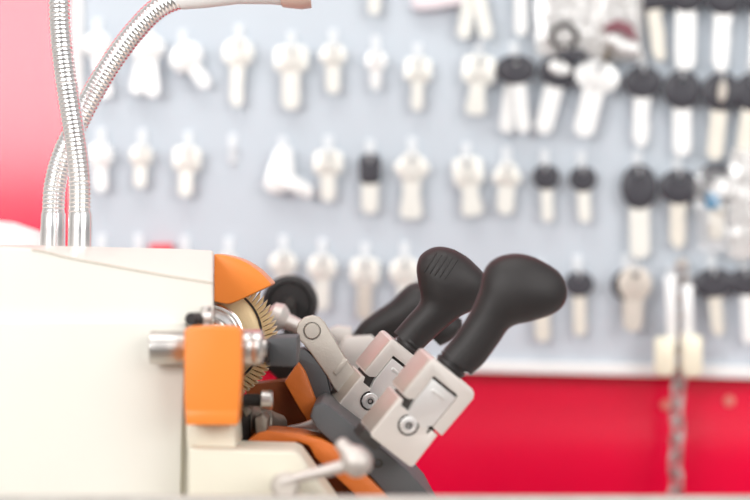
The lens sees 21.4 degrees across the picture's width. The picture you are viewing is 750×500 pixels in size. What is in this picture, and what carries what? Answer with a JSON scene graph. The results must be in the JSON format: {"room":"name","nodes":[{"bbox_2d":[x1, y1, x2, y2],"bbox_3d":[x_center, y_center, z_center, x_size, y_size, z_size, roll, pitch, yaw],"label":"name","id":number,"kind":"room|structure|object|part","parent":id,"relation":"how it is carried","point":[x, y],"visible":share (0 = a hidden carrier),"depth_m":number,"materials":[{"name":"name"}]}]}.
{"room":"service shop","nodes":[
{"label":"service shop","id":0,"kind":"room"},
{"bbox_3d":[0.000,1.090,-3.140,4.600,0.080,9.720,0,0,0],"label":"floor","id":1,"kind":"structure","parent":0,"visible":0},
{"bbox_2d":[0,495,749,499],"bbox_3d":[0.000,0.586,1.190,2.600,0.926,0.420,0,0,0],"label":"countertop","id":2,"kind":"structure","parent":1,"relation":"on","point":[2,497],"depth_m":0.98,"materials":[{"name":"laminate"}]},
{"bbox_2d":[0,221,39,244],"bbox_3d":[-0.267,0.079,1.375,0.096,0.201,0.096,0,0,0],"label":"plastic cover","id":3,"kind":"object","parent":2,"relation":"on","point":[11,233],"visible":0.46,"depth_m":1.35,"materials":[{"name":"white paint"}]},
{"bbox_2d":[0,245,567,494],"bbox_3d":[-0.081,0.088,1.197,0.380,0.183,0.350,0,0,0],"label":"machine","id":4,"kind":"object","parent":2,"relation":"on","point":[124,371],"visible":1,"depth_m":1.10,"materials":[{"name":"beige metal"}]},
{"bbox_2d":[49,0,92,246],"bbox_3d":[-0.169,-0.136,1.185,0.054,0.273,0.056,0,0,0],"label":"gooseneck lamp","id":5,"kind":"object","parent":4,"relation":"on","point":[80,223],"visible":1,"depth_m":1.18,"materials":[{"name":"silver metal"}]},
{"bbox_2d":[40,0,311,245],"bbox_3d":[-0.122,-0.092,1.215,0.167,0.185,0.036,0,0,0],"label":"gooseneck lamp","id":6,"kind":"object","parent":4,"relation":"on","point":[53,216],"visible":0.84,"depth_m":1.21,"materials":[{"name":"silver metal"}]},
{"bbox_3d":[-0.058,0.044,1.280,0.026,0.021,0.019,0,0,0],"label":"adjuster knob","id":7,"kind":"part","parent":4,"relation":"part of","materials":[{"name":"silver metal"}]},
{"bbox_3d":[-0.058,0.107,1.349,0.008,0.146,0.007,0,0,0],"label":"pulley post","id":8,"kind":"part","parent":4,"relation":"part of","materials":[{"name":"metal"}]},
{"bbox_3d":[-0.029,0.115,1.030,0.043,0.017,0.008,0,0,0],"label":"feed lever","id":9,"kind":"part","parent":4,"relation":"part of","materials":[{"name":"silver metal"}]},
{"bbox_3d":[-0.042,0.078,1.230,0.030,0.035,0.030,0,0,0],"label":"carriage arm","id":10,"kind":"part","parent":4,"relation":"part of","materials":[{"name":"grey metal"}]},
{"bbox_3d":[-0.027,0.068,1.221,0.043,0.056,0.014,0,0,0],"label":"link arm","id":11,"kind":"part","parent":4,"relation":"part of","materials":[{"name":"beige metal"}]},
{"bbox_3d":[-0.011,0.108,1.030,0.020,0.021,0.016,0,0,0],"label":"knob","id":12,"kind":"part","parent":4,"relation":"part of","materials":[{"name":"silver metal"}]},
{"bbox_3d":[0.004,0.129,1.185,0.083,0.082,0.100,0,0,0],"label":"clamp rail","id":13,"kind":"part","parent":4,"relation":"part of","materials":[{"name":"grey metal"}]},
{"bbox_3d":[0.015,0.045,1.320,0.063,0.048,0.027,0,0,0],"label":"clamp handle","id":14,"kind":"part","parent":4,"relation":"part of","materials":[{"name":"black plastic"}]},
{"bbox_3d":[0.009,0.079,1.207,0.028,0.028,0.009,0,0,0],"label":"plate","id":15,"kind":"part","parent":4,"relation":"part of","materials":[{"name":"white metal"}]},
{"bbox_3d":[0.031,0.086,1.112,0.028,0.028,0.009,0,0,0],"label":"plate","id":16,"kind":"part","parent":4,"relation":"part of","materials":[{"name":"white metal"}]},
{"bbox_3d":[0.042,0.031,1.216,0.060,0.066,0.028,0,0,0],"label":"clamp handle","id":17,"kind":"part","parent":4,"relation":"part of","materials":[{"name":"black plastic"}]},
{"bbox_3d":[0.074,0.036,1.121,0.070,0.069,0.030,0,0,0],"label":"clamp handle","id":18,"kind":"part","parent":4,"relation":"part of","materials":[{"name":"black plastic"}]},
{"bbox_3d":[0.000,-0.250,1.672,4.400,2.600,0.096,0,0,0],"label":"wall","id":19,"kind":"structure","parent":0,"visible":0},
{"bbox_2d":[0,0,749,494],"bbox_3d":[0.080,0.100,1.623,1.080,1.900,0.006,0,0,0],"label":"wall panel","id":20,"kind":"object","parent":19,"relation":"attached to","point":[519,433],"depth_m":1.62,"materials":[{"name":"red paint"}]},
{"bbox_2d":[71,0,749,378],"bbox_3d":[0.105,-0.127,1.595,0.700,0.470,0.049,0,0,0],"label":"board","id":21,"kind":"object","parent":20,"relation":"attached to","point":[229,208],"visible":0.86,"depth_m":1.60,"materials":[{"name":"white paint"}]},
{"bbox_2d":[83,32,111,97],"bbox_3d":[-0.223,-0.148,1.588,0.023,0.053,0.003,0,0,0],"label":"key","id":22,"kind":"object","parent":21,"relation":"hanging from","point":[96,49],"visible":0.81,"depth_m":1.59,"materials":[{"name":"silver metal"}]},
{"bbox_3d":[-0.219,-0.139,1.588,0.011,0.035,0.002,-10,0,0],"label":"blade","id":23,"kind":"part","parent":22,"relation":"part of","materials":[{"name":"silver metal"}]},
{"bbox_2d":[88,142,112,191],"bbox_3d":[-0.220,-0.067,1.588,0.020,0.040,0.003,-2,0,0],"label":"key","id":24,"kind":"object","parent":21,"relation":"hanging from","point":[99,160],"visible":0.94,"depth_m":1.59,"materials":[{"name":"white plastic"}]},
{"bbox_3d":[-0.220,-0.057,1.588,0.010,0.020,0.002,-2,0,0],"label":"blade","id":25,"kind":"part","parent":24,"relation":"part of","materials":[{"name":"silver metal"}]},
{"bbox_2d":[130,42,145,93],"bbox_3d":[-0.184,-0.149,1.588,0.026,0.048,0.003,0,0,0],"label":"key","id":26,"kind":"object","parent":21,"relation":"hanging from","point":[137,81],"visible":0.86,"depth_m":1.59,"materials":[{"name":"white plastic"}]},
{"bbox_3d":[-0.189,-0.139,1.588,0.012,0.029,0.002,12,0,0],"label":"blade","id":27,"kind":"part","parent":26,"relation":"part of","materials":[{"name":"silver metal"}]},
{"bbox_2d":[129,145,152,187],"bbox_3d":[-0.188,-0.067,1.588,0.018,0.035,0.003,0,0,0],"label":"key","id":28,"kind":"object","parent":21,"relation":"hanging from","point":[141,160],"visible":1,"depth_m":1.59,"materials":[{"name":"silver metal"}]},
{"bbox_3d":[-0.188,-0.059,1.588,0.010,0.018,0.003,2,0,0],"label":"blade","id":29,"kind":"part","parent":28,"relation":"part of","materials":[{"name":"silver metal"}]},
{"bbox_2d":[133,34,163,96],"bbox_3d":[-0.182,-0.148,1.584,0.026,0.050,0.003,0,0,0],"label":"key","id":30,"kind":"object","parent":21,"relation":"hanging from","point":[148,53],"visible":0.83,"depth_m":1.58,"materials":[{"name":"silver metal"}]},
{"bbox_3d":[-0.179,-0.138,1.584,0.012,0.030,0.002,-6,0,0],"label":"blade","id":31,"kind":"part","parent":30,"relation":"part of","materials":[{"name":"silver metal"}]},
{"bbox_2d":[149,244,173,248],"bbox_3d":[-0.172,0.000,1.594,0.018,0.010,0.014,0,0,0],"label":"tag","id":32,"kind":"object","parent":21,"relation":"hanging from","point":[170,246],"visible":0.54,"depth_m":1.59,"materials":[{"name":"red plastic"}]},
{"bbox_2d":[173,146,200,196],"bbox_3d":[-0.151,-0.063,1.588,0.023,0.041,0.003,0,0,0],"label":"key","id":33,"kind":"object","parent":21,"relation":"hanging from","point":[186,165],"visible":1,"depth_m":1.59,"materials":[{"name":"silver metal"}]},
{"bbox_3d":[-0.152,-0.054,1.588,0.011,0.022,0.002,3,0,0],"label":"blade","id":34,"kind":"part","parent":33,"relation":"part of","materials":[{"name":"silver metal"}]},
{"bbox_2d":[170,42,210,87],"bbox_3d":[-0.148,-0.148,1.588,0.032,0.037,0.003,0,0,0],"label":"key","id":35,"kind":"object","parent":21,"relation":"hanging from","point":[190,59],"visible":1,"depth_m":1.59,"materials":[{"name":"silver metal"}]},
{"bbox_3d":[-0.140,-0.139,1.588,0.010,0.021,0.002,-36,0,0],"label":"blade","id":36,"kind":"part","parent":35,"relation":"part of","materials":[{"name":"silver metal"}]},
{"bbox_2d":[222,38,253,106],"bbox_3d":[-0.110,-0.142,1.588,0.025,0.055,0.002,1,0,0],"label":"key","id":37,"kind":"object","parent":21,"relation":"hanging from","point":[237,58],"visible":1,"depth_m":1.59,"materials":[{"name":"silver metal"}]},
{"bbox_3d":[-0.110,-0.132,1.588,0.011,0.034,0.002,1,0,0],"label":"blade","id":38,"kind":"part","parent":37,"relation":"part of","materials":[{"name":"silver metal"}]},
{"bbox_2d":[269,251,295,277],"bbox_3d":[-0.074,0.025,1.588,0.022,0.049,0.003,0,0,0],"label":"key","id":39,"kind":"object","parent":21,"relation":"hanging from","point":[279,267],"visible":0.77,"depth_m":1.59,"materials":[{"name":"silver metal"}]},
{"bbox_2d":[264,147,313,198],"bbox_3d":[-0.069,-0.062,1.587,0.040,0.042,0.004,0,0,0],"label":"key","id":40,"kind":"object","parent":21,"relation":"hanging from","point":[280,177],"visible":1,"depth_m":1.59,"materials":[{"name":"silver metal"}]},
{"bbox_2d":[274,45,307,109],"bbox_3d":[-0.067,-0.138,1.588,0.027,0.052,0.003,0,0,0],"label":"key","id":41,"kind":"object","parent":21,"relation":"hanging from","point":[290,65],"visible":1,"depth_m":1.59,"materials":[{"name":"silver metal"}]},
{"bbox_3d":[-0.067,-0.128,1.588,0.014,0.032,0.002,0,0,0],"label":"blade","id":42,"kind":"part","parent":41,"relation":"part of","materials":[{"name":"silver metal"}]},
{"bbox_2d":[308,254,335,310],"bbox_3d":[-0.043,0.026,1.588,0.023,0.046,0.003,0,0,0],"label":"key","id":43,"kind":"object","parent":21,"relation":"hanging from","point":[321,273],"visible":0.95,"depth_m":1.59,"materials":[{"name":"silver metal"}]},
{"bbox_3d":[-0.043,0.036,1.588,0.012,0.026,0.002,0,0,0],"label":"blade","id":44,"kind":"part","parent":43,"relation":"part of","materials":[{"name":"silver metal"}]},
{"bbox_2d":[313,150,342,201],"bbox_3d":[-0.038,-0.059,1.588,0.023,0.041,0.003,0,0,0],"label":"key","id":45,"kind":"object","parent":21,"relation":"hanging from","point":[327,169],"visible":1,"depth_m":1.59,"materials":[{"name":"silver metal"}]},
{"bbox_3d":[-0.038,-0.050,1.588,0.012,0.023,0.002,0,0,0],"label":"blade","id":46,"kind":"part","parent":45,"relation":"part of","materials":[{"name":"silver metal"}]},
{"bbox_2d":[320,44,345,93],"bbox_3d":[-0.034,-0.145,1.588,0.022,0.040,0.003,0,0,0],"label":"key","id":47,"kind":"object","parent":21,"relation":"hanging from","point":[332,60],"visible":1,"depth_m":1.59,"materials":[{"name":"silver metal"}]},
{"bbox_3d":[-0.034,-0.136,1.588,0.011,0.022,0.002,0,0,0],"label":"blade","id":48,"kind":"part","parent":47,"relation":"part of","materials":[{"name":"silver metal"}]},
{"bbox_2d":[350,258,379,319],"bbox_3d":[-0.008,0.031,1.588,0.023,0.050,0.003,1,0,0],"label":"key","id":49,"kind":"object","parent":21,"relation":"hanging from","point":[367,277],"visible":0.97,"depth_m":1.59,"materials":[{"name":"silver metal"}]},
{"bbox_3d":[-0.009,0.041,1.588,0.012,0.030,0.002,1,0,0],"label":"blade","id":50,"kind":"part","parent":49,"relation":"part of","materials":[{"name":"silver metal"}]},
{"bbox_2d":[359,154,380,213],"bbox_3d":[-0.004,-0.053,1.588,0.018,0.048,0.006,0,0,0],"label":"key","id":51,"kind":"object","parent":21,"relation":"hanging from","point":[369,173],"visible":1,"depth_m":1.59,"materials":[{"name":"black plastic"}]},
{"bbox_3d":[-0.004,-0.042,1.588,0.014,0.025,0.002,0,0,0],"label":"blade","id":52,"kind":"part","parent":51,"relation":"part of","materials":[{"name":"silver metal"}]},
{"bbox_2d":[368,0,379,14],"bbox_3d":[0.000,-0.206,1.588,0.019,0.036,0.003,2,0,0],"label":"key","id":53,"kind":"object","parent":21,"relation":"hanging from","point":[373,5],"visible":1,"depth_m":1.59,"materials":[{"name":"silver metal"}]},
{"bbox_2d":[366,50,385,89],"bbox_3d":[0.001,-0.144,1.588,0.017,0.032,0.003,0,0,0],"label":"key","id":54,"kind":"object","parent":21,"relation":"hanging from","point":[374,64],"visible":1,"depth_m":1.59,"materials":[{"name":"silver metal"}]},
{"bbox_3d":[0.001,-0.136,1.588,0.009,0.016,0.002,0,0,0],"label":"blade","id":55,"kind":"part","parent":54,"relation":"part of","materials":[{"name":"silver metal"}]},
{"bbox_2d":[390,257,417,294],"bbox_3d":[0.024,0.032,1.588,0.025,0.052,0.003,0,0,0],"label":"key","id":56,"kind":"object","parent":21,"relation":"hanging from","point":[402,276],"visible":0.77,"depth_m":1.59,"materials":[{"name":"silver metal"}]},
{"bbox_3d":[0.024,0.043,1.588,0.012,0.030,0.002,0,0,0],"label":"blade","id":57,"kind":"part","parent":56,"relation":"part of","materials":[{"name":"silver metal"}]},
{"bbox_2d":[394,151,429,218],"bbox_3d":[0.029,-0.052,1.588,0.029,0.055,0.002,1,0,0],"label":"key","id":58,"kind":"object","parent":21,"relation":"hanging from","point":[411,173],"visible":1,"depth_m":1.59,"materials":[{"name":"silver metal"}]},
{"bbox_3d":[0.029,-0.040,1.588,0.018,0.030,0.002,1,0,0],"label":"blade","id":59,"kind":"part","parent":58,"relation":"part of","materials":[{"name":"silver metal"}]},
{"bbox_2d":[404,57,431,110],"bbox_3d":[0.034,-0.133,1.588,0.022,0.043,0.003,1,0,0],"label":"key","id":60,"kind":"object","parent":21,"relation":"hanging from","point":[418,75],"visible":1,"depth_m":1.59,"materials":[{"name":"silver metal"}]},
{"bbox_3d":[0.034,-0.124,1.588,0.010,0.025,0.002,1,0,0],"label":"blade","id":61,"kind":"part","parent":60,"relation":"part of","materials":[{"name":"silver metal"}]},
{"bbox_2d":[411,0,462,10],"bbox_3d":[0.051,-0.203,1.594,0.044,0.020,0.014,0,0,0],"label":"paper tag","id":62,"kind":"object","parent":21,"relation":"hanging from","point":[417,5],"visible":1,"depth_m":1.59,"materials":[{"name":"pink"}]},
{"bbox_2d":[457,0,473,38],"bbox_3d":[0.078,-0.199,1.588,0.024,0.059,0.003,0,0,0],"label":"key","id":63,"kind":"object","parent":21,"relation":"hanging from","point":[466,17],"visible":1,"depth_m":1.59,"materials":[{"name":"silver metal"}]},
{"bbox_2d":[452,156,483,216],"bbox_3d":[0.075,-0.051,1.588,0.025,0.048,0.003,0,0,0],"label":"key","id":64,"kind":"object","parent":21,"relation":"hanging from","point":[469,179],"visible":1,"depth_m":1.59,"materials":[{"name":"silver metal"}]},
{"bbox_3d":[0.077,-0.040,1.588,0.018,0.026,0.002,-6,0,0],"label":"blade","id":65,"kind":"part","parent":64,"relation":"part of","materials":[{"name":"silver metal"}]},
{"bbox_2d":[462,55,495,115],"bbox_3d":[0.083,-0.132,1.588,0.027,0.048,0.003,0,0,0],"label":"key","id":66,"kind":"object","parent":21,"relation":"hanging from","point":[477,76],"visible":1,"depth_m":1.59,"materials":[{"name":"silver metal"}]},
{"bbox_3d":[0.081,-0.122,1.588,0.017,0.027,0.002,5,0,0],"label":"blade","id":67,"kind":"part","parent":66,"relation":"part of","materials":[{"name":"silver metal"}]},
{"bbox_2d":[472,0,492,38],"bbox_3d":[0.082,-0.198,1.584,0.025,0.059,0.003,0,0,0],"label":"key","id":68,"kind":"object","parent":21,"relation":"hanging from","point":[481,10],"visible":1,"depth_m":1.58,"materials":[{"name":"silver metal"}]},
{"bbox_2d":[493,161,520,214],"bbox_3d":[0.106,-0.050,1.588,0.023,0.044,0.003,0,0,0],"label":"key","id":69,"kind":"object","parent":21,"relation":"hanging from","point":[506,179],"visible":1,"depth_m":1.59,"materials":[{"name":"silver metal"}]},
{"bbox_3d":[0.105,-0.040,1.588,0.014,0.023,0.002,3,0,0],"label":"blade","id":70,"kind":"part","parent":69,"relation":"part of","materials":[{"name":"silver metal"}]},
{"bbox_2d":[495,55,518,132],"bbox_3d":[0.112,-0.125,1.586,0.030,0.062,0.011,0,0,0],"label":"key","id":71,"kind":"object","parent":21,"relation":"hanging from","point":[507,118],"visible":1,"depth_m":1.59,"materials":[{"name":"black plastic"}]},
{"bbox_3d":[0.108,-0.114,1.588,0.012,0.040,0.002,7,0,0],"label":"blade","id":72,"kind":"part","parent":71,"relation":"part of","materials":[{"name":"silver metal"}]},
{"bbox_2d":[498,55,535,132],"bbox_3d":[0.114,-0.125,1.582,0.030,0.062,0.006,0,0,0],"label":"key","id":73,"kind":"object","parent":21,"relation":"hanging from","point":[517,75],"visible":1,"depth_m":1.58,"materials":[{"name":"black plastic"}]},
{"bbox_3d":[0.117,-0.114,1.582,0.011,0.040,0.002,-6,0,0],"label":"blade","id":74,"kind":"part","parent":73,"relation":"part of","materials":[{"name":"silver metal"}]},
{"bbox_2d":[514,0,527,35],"bbox_3d":[0.117,-0.199,1.588,0.021,0.054,0.003,0,0,0],"label":"key","id":75,"kind":"object","parent":21,"relation":"hanging from","point":[520,6],"visible":1,"depth_m":1.59,"materials":[{"name":"silver metal"}]},
{"bbox_2d":[535,316,549,341],"bbox_3d":[0.133,0.048,1.588,0.025,0.053,0.006,0,0,0],"label":"key","id":76,"kind":"object","parent":21,"relation":"hanging from","point":[542,326],"visible":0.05,"depth_m":1.59,"materials":[{"name":"silver metal"}]},
{"bbox_2d":[532,164,559,221],"bbox_3d":[0.137,-0.046,1.588,0.022,0.047,0.006,0,0,0],"label":"key","id":77,"kind":"object","parent":21,"relation":"hanging from","point":[545,181],"visible":1,"depth_m":1.59,"materials":[{"name":"black plastic"}]},
{"bbox_3d":[0.138,-0.036,1.588,0.010,0.027,0.002,-3,0,0],"label":"blade","id":78,"kind":"part","parent":77,"relation":"part of","materials":[{"name":"silver metal"}]},
{"bbox_2d":[535,56,576,133],"bbox_3d":[0.145,-0.124,1.586,0.034,0.063,0.011,0,0,0],"label":"key","id":79,"kind":"object","parent":21,"relation":"hanging from","point":[556,77],"visible":1,"depth_m":1.59,"materials":[{"name":"black plastic"}]},
{"bbox_3d":[0.139,-0.112,1.588,0.014,0.040,0.002,14,0,0],"label":"blade","id":80,"kind":"part","parent":79,"relation":"part of","materials":[{"name":"silver metal"}]},
{"bbox_2d":[548,22,579,49],"bbox_3d":[0.151,-0.171,1.580,0.025,0.022,0.008,0,0,0],"label":"ring","id":81,"kind":"object","parent":21,"relation":"hanging from","point":[557,26],"visible":1,"depth_m":1.58,"materials":[{"name":"metal"}]},
{"bbox_2d":[558,46,588,60],"bbox_3d":[0.158,-0.157,1.579,0.025,0.013,0.006,0,0,0],"label":"key fob","id":82,"kind":"object","parent":81,"relation":"hanging from","point":[579,54],"visible":1,"depth_m":1.58,"materials":[{"name":"black plastic"}]},
{"bbox_2d":[535,0,600,55],"bbox_3d":[0.157,-0.194,1.584,0.057,0.078,0.012,0,0,0],"label":"plastic bag","id":83,"kind":"object","parent":21,"relation":"hanging from","point":[583,14],"visible":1,"depth_m":1.58,"materials":[{"name":"plastic"}]},
{"bbox_2d":[565,271,593,335],"bbox_3d":[0.164,0.043,1.588,0.024,0.052,0.006,-1,0,0],"label":"key","id":84,"kind":"object","parent":21,"relation":"hanging from","point":[578,288],"visible":0.93,"depth_m":1.59,"materials":[{"name":"black plastic"}]},
{"bbox_3d":[0.164,0.053,1.588,0.010,0.032,0.002,-1,0,0],"label":"blade","id":85,"kind":"part","parent":84,"relation":"part of","materials":[{"name":"silver metal"}]},
{"bbox_2d":[569,166,596,222],"bbox_3d":[0.167,-0.044,1.588,0.022,0.046,0.006,0,0,0],"label":"key","id":86,"kind":"object","parent":21,"relation":"hanging from","point":[582,183],"visible":1,"depth_m":1.59,"materials":[{"name":"black plastic"}]},
{"bbox_3d":[0.168,-0.035,1.588,0.010,0.026,0.002,-3,0,0],"label":"blade","id":87,"kind":"part","parent":86,"relation":"part of","materials":[{"name":"silver metal"}]},
{"bbox_2d":[574,60,618,136],"bbox_3d":[0.177,-0.121,1.584,0.036,0.062,0.003,0,0,0],"label":"key","id":88,"kind":"object","parent":21,"relation":"hanging from","point":[594,83],"visible":1,"depth_m":1.58,"materials":[{"name":"silver metal"}]},
{"bbox_3d":[0.170,-0.109,1.584,0.017,0.039,0.002,14,0,0],"label":"blade","id":89,"kind":"part","parent":88,"relation":"part of","materials":[{"name":"silver metal"}]},
{"bbox_2d":[596,0,643,59],"bbox_3d":[0.196,-0.192,1.584,0.041,0.081,0.012,0,0,0],"label":"plastic bag","id":90,"kind":"object","parent":21,"relation":"hanging from","point":[629,11],"visible":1,"depth_m":1.58,"materials":[{"name":"clear plastic"}]},
{"bbox_2d":[602,20,638,62],"bbox_3d":[0.196,-0.166,1.578,0.030,0.035,0.012,0,0,0],"label":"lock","id":91,"kind":"object","parent":90,"relation":"in","point":[626,29],"visible":1,"depth_m":1.57,"materials":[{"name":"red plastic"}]},
{"bbox_2d":[611,269,638,317],"bbox_3d":[0.203,0.036,1.588,0.026,0.042,0.006,0,0,0],"label":"key","id":92,"kind":"object","parent":21,"relation":"hanging from","point":[615,288],"visible":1,"depth_m":1.59,"materials":[{"name":"black metal"}]},
{"bbox_3d":[0.204,0.049,1.588,0.012,0.018,0.002,-3,0,0],"label":"blade","id":93,"kind":"part","parent":92,"relation":"part of","materials":[{"name":"silver metal"}]},
{"bbox_2d":[618,266,651,331],"bbox_3d":[0.207,0.039,1.580,0.026,0.053,0.003,0,0,0],"label":"key","id":94,"kind":"object","parent":21,"relation":"hanging from","point":[634,291],"visible":1,"depth_m":1.58,"materials":[{"name":"silver metal"}]},
{"bbox_3d":[0.206,0.052,1.580,0.015,0.027,0.002,4,0,0],"label":"blade","id":95,"kind":"part","parent":94,"relation":"part of","materials":[{"name":"silver metal"}]},
{"bbox_2d":[621,164,656,258],"bbox_3d":[0.212,-0.031,1.588,0.029,0.076,0.006,-1,0,0],"label":"key","id":96,"kind":"object","parent":21,"relation":"hanging from","point":[639,194],"visible":1,"depth_m":1.59,"materials":[{"name":"black plastic"}]},
{"bbox_3d":[0.212,-0.014,1.588,0.016,0.042,0.002,-1,0,0],"label":"blade","id":97,"kind":"part","parent":96,"relation":"part of","materials":[{"name":"silver metal"}]},
{"bbox_2d":[624,65,661,146],"bbox_3d":[0.214,-0.115,1.588,0.031,0.065,0.006,2,0,0],"label":"key","id":98,"kind":"object","parent":21,"relation":"hanging from","point":[642,88],"visible":1,"depth_m":1.59,"materials":[{"name":"black plastic"}]},
{"bbox_3d":[0.214,-0.103,1.588,0.014,0.040,0.002,2,0,0],"label":"blade","id":99,"kind":"part","parent":98,"relation":"part of","materials":[{"name":"silver metal"}]},
{"bbox_2d":[643,0,671,60],"bbox_3d":[0.222,-0.187,1.588,0.036,0.071,0.006,0,0,0],"label":"key","id":100,"kind":"object","parent":21,"relation":"hanging from","point":[654,8],"visible":1,"depth_m":1.59,"materials":[{"name":"black plastic"}]},
{"bbox_3d":[0.227,-0.173,1.588,0.012,0.043,0.002,-7,0,0],"label":"blade","id":101,"kind":"part","parent":100,"relation":"part of","materials":[{"name":"silver metal"}]},
{"bbox_2d":[654,275,676,376],"bbox_3d":[0.230,0.060,1.569,0.019,0.080,0.011,0,0,0],"label":"tag","id":102,"kind":"object","parent":21,"relation":"hanging from","point":[664,347],"visible":1,"depth_m":1.56,"materials":[{"name":"beige"}]},
{"bbox_2d":[668,257,688,494],"bbox_3d":[0.242,0.108,1.587,0.017,0.206,0.029,0,0,0],"label":"chain","id":103,"kind":"object","parent":21,"relation":"hanging from","point":[681,262],"visible":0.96,"depth_m":1.58,"materials":[{"name":"silver metal"}]},
{"bbox_2d":[659,169,699,248],"bbox_3d":[0.243,-0.033,1.588,0.033,0.064,0.006,1,0,0],"label":"key","id":104,"kind":"object","parent":21,"relation":"hanging from","point":[678,194],"visible":1,"depth_m":1.59,"materials":[{"name":"black plastic"}]},
{"bbox_3d":[0.243,-0.019,1.588,0.014,0.037,0.002,1,0,0],"label":"blade","id":105,"kind":"part","parent":104,"relation":"part of","materials":[{"name":"silver metal"}]},
{"bbox_2d":[663,70,700,155],"bbox_3d":[0.246,-0.110,1.588,0.031,0.069,0.006,0,0,0],"label":"key","id":106,"kind":"object","parent":21,"relation":"hanging from","point":[680,96],"visible":1,"depth_m":1.59,"materials":[{"name":"black plastic"}]},
{"bbox_3d":[0.246,-0.095,1.588,0.014,0.039,0.002,0,0,0],"label":"blade","id":107,"kind":"part","parent":106,"relation":"part of","materials":[{"name":"silver metal"}]},
{"bbox_2d":[671,0,703,69],"bbox_3d":[0.249,-0.184,1.588,0.032,0.079,0.006,1,0,0],"label":"key","id":108,"kind":"object","parent":21,"relation":"hanging from","point":[685,22],"visible":1,"depth_m":1.59,"materials":[{"name":"black plastic"}]},
{"bbox_3d":[0.249,-0.168,1.588,0.016,0.048,0.002,1,0,0],"label":"blade","id":109,"kind":"part","parent":108,"relation":"part of","materials":[{"name":"silver metal"}]},
{"bbox_2d":[681,284,702,377],"bbox_3d":[0.251,0.064,1.569,0.017,0.074,0.011,0,0,0],"label":"tag","id":110,"kind":"object","parent":21,"relation":"hanging from","point":[691,344],"visible":1,"depth_m":1.56,"materials":[{"name":"beige"}]},
{"bbox_2d":[693,268,731,335],"bbox_3d":[0.272,0.042,1.588,0.033,0.055,0.006,0,0,0],"label":"key","id":111,"kind":"object","parent":21,"relation":"hanging from","point":[714,288],"visible":1,"depth_m":1.58,"materials":[{"name":"black plastic"}]},
{"bbox_3d":[0.274,0.053,1.588,0.011,0.032,0.002,-5,0,0],"label":"blade","id":112,"kind":"part","parent":111,"relation":"part of","materials":[{"name":"silver metal"}]},
{"bbox_2d":[702,72,736,159],"bbox_3d":[0.278,-0.107,1.586,0.031,0.070,0.011,0,0,0],"label":"key","id":113,"kind":"object","parent":21,"relation":"hanging from","point":[721,97],"visible":1,"depth_m":1.59,"materials":[{"name":"black plastic"}]},
{"bbox_3d":[0.274,-0.092,1.588,0.013,0.041,0.002,6,0,0],"label":"blade","id":114,"kind":"part","parent":113,"relation":"part of","materials":[{"name":"silver metal"}]},
{"bbox_2d":[705,0,742,71],"bbox_3d":[0.280,-0.182,1.588,0.032,0.078,0.006,0,0,0],"label":"key","id":115,"kind":"object","parent":21,"relation":"hanging from","point":[723,10],"visible":1,"depth_m":1.59,"materials":[{"name":"black plastic"}]},
{"bbox_3d":[0.278,-0.166,1.588,0.014,0.047,0.002,2,0,0],"label":"blade","id":116,"kind":"part","parent":115,"relation":"part of","materials":[{"name":"silver metal"}]},
{"bbox_2d":[729,149,749,257],"bbox_3d":[0.308,-0.037,1.584,0.051,0.087,0.012,0,0,0],"label":"plastic bag","id":117,"kind":"object","parent":21,"relation":"hanging from","point":[739,165],"visible":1,"depth_m":1.58,"materials":[{"name":"clear plastic"}]},
{"bbox_2d":[731,268,749,343],"bbox_3d":[0.298,0.045,1.588,0.030,0.061,0.006,0,0,0],"label":"key","id":118,"kind":"object","parent":21,"relation":"hanging from","point":[740,284],"visible":1,"depth_m":1.59,"materials":[{"name":"black plastic"}]},
{"bbox_3d":[0.299,0.055,1.588,0.010,0.040,0.002,-3,0,0],"label":"blade","id":119,"kind":"part","parent":118,"relation":"part of","materials":[{"name":"silver metal"}]},
{"bbox_2d":[736,73,749,149],"bbox_3d":[0.302,-0.107,1.588,0.030,0.070,0.006,0,0,0],"label":"key","id":120,"kind":"object","parent":21,"relation":"hanging from","point":[743,83],"visible":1,"depth_m":1.59,"materials":[{"name":"black plastic"}]},
{"bbox_3d":[0.298,-0.093,1.588,0.013,0.041,0.002,8,0,0],"label":"blade","id":121,"kind":"part","parent":120,"relation":"part of","materials":[{"name":"silver metal"}]},
{"bbox_2d":[743,0,749,63],"bbox_3d":[0.310,-0.183,1.588,0.032,0.077,0.006,0,0,0],"label":"key","id":122,"kind":"object","parent":21,"relation":"hanging from","point":[746,2],"visible":1,"depth_m":1.59,"materials":[{"name":"black plastic"}]},
{"bbox_3d":[0.273,-0.032,1.584,0.036,0.067,0.011,0,0,0],"label":"plastic bag","id":123,"kind":"object","parent":21,"relation":"hanging from","visible":0},
{"bbox_2d":[701,163,731,239],"bbox_3d":[0.274,-0.039,1.585,0.025,0.061,0.009,1,0,0],"label":"key","id":124,"kind":"object","parent":123,"relation":"in","point":[715,190],"visible":1,"depth_m":1.58,"materials":[{"name":"silver metal"}]},
{"bbox_3d":[0.273,-0.023,1.586,0.013,0.030,0.002,1,0,0],"label":"blade","id":125,"kind":"part","parent":124,"relation":"part of","materials":[{"name":"silver metal"}]},
{"bbox_2d":[661,400,669,410],"bbox_3d":[0.238,0.127,1.619,0.009,0.009,0.005,0,0,0],"label":"screw","id":126,"kind":"object","parent":20,"relation":"attached to","point":[665,404],"visible":0.85,"depth_m":1.62,"materials":[{"name":"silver metal"}]},
{"bbox_2d":[724,396,734,406],"bbox_3d":[0.290,0.124,1.619,0.009,0.009,0.005,0,0,0],"label":"screw","id":127,"kind":"object","parent":20,"relation":"attached to","point":[729,401],"visible":1,"depth_m":1.62,"materials":[{"name":"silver metal"}]}
]}

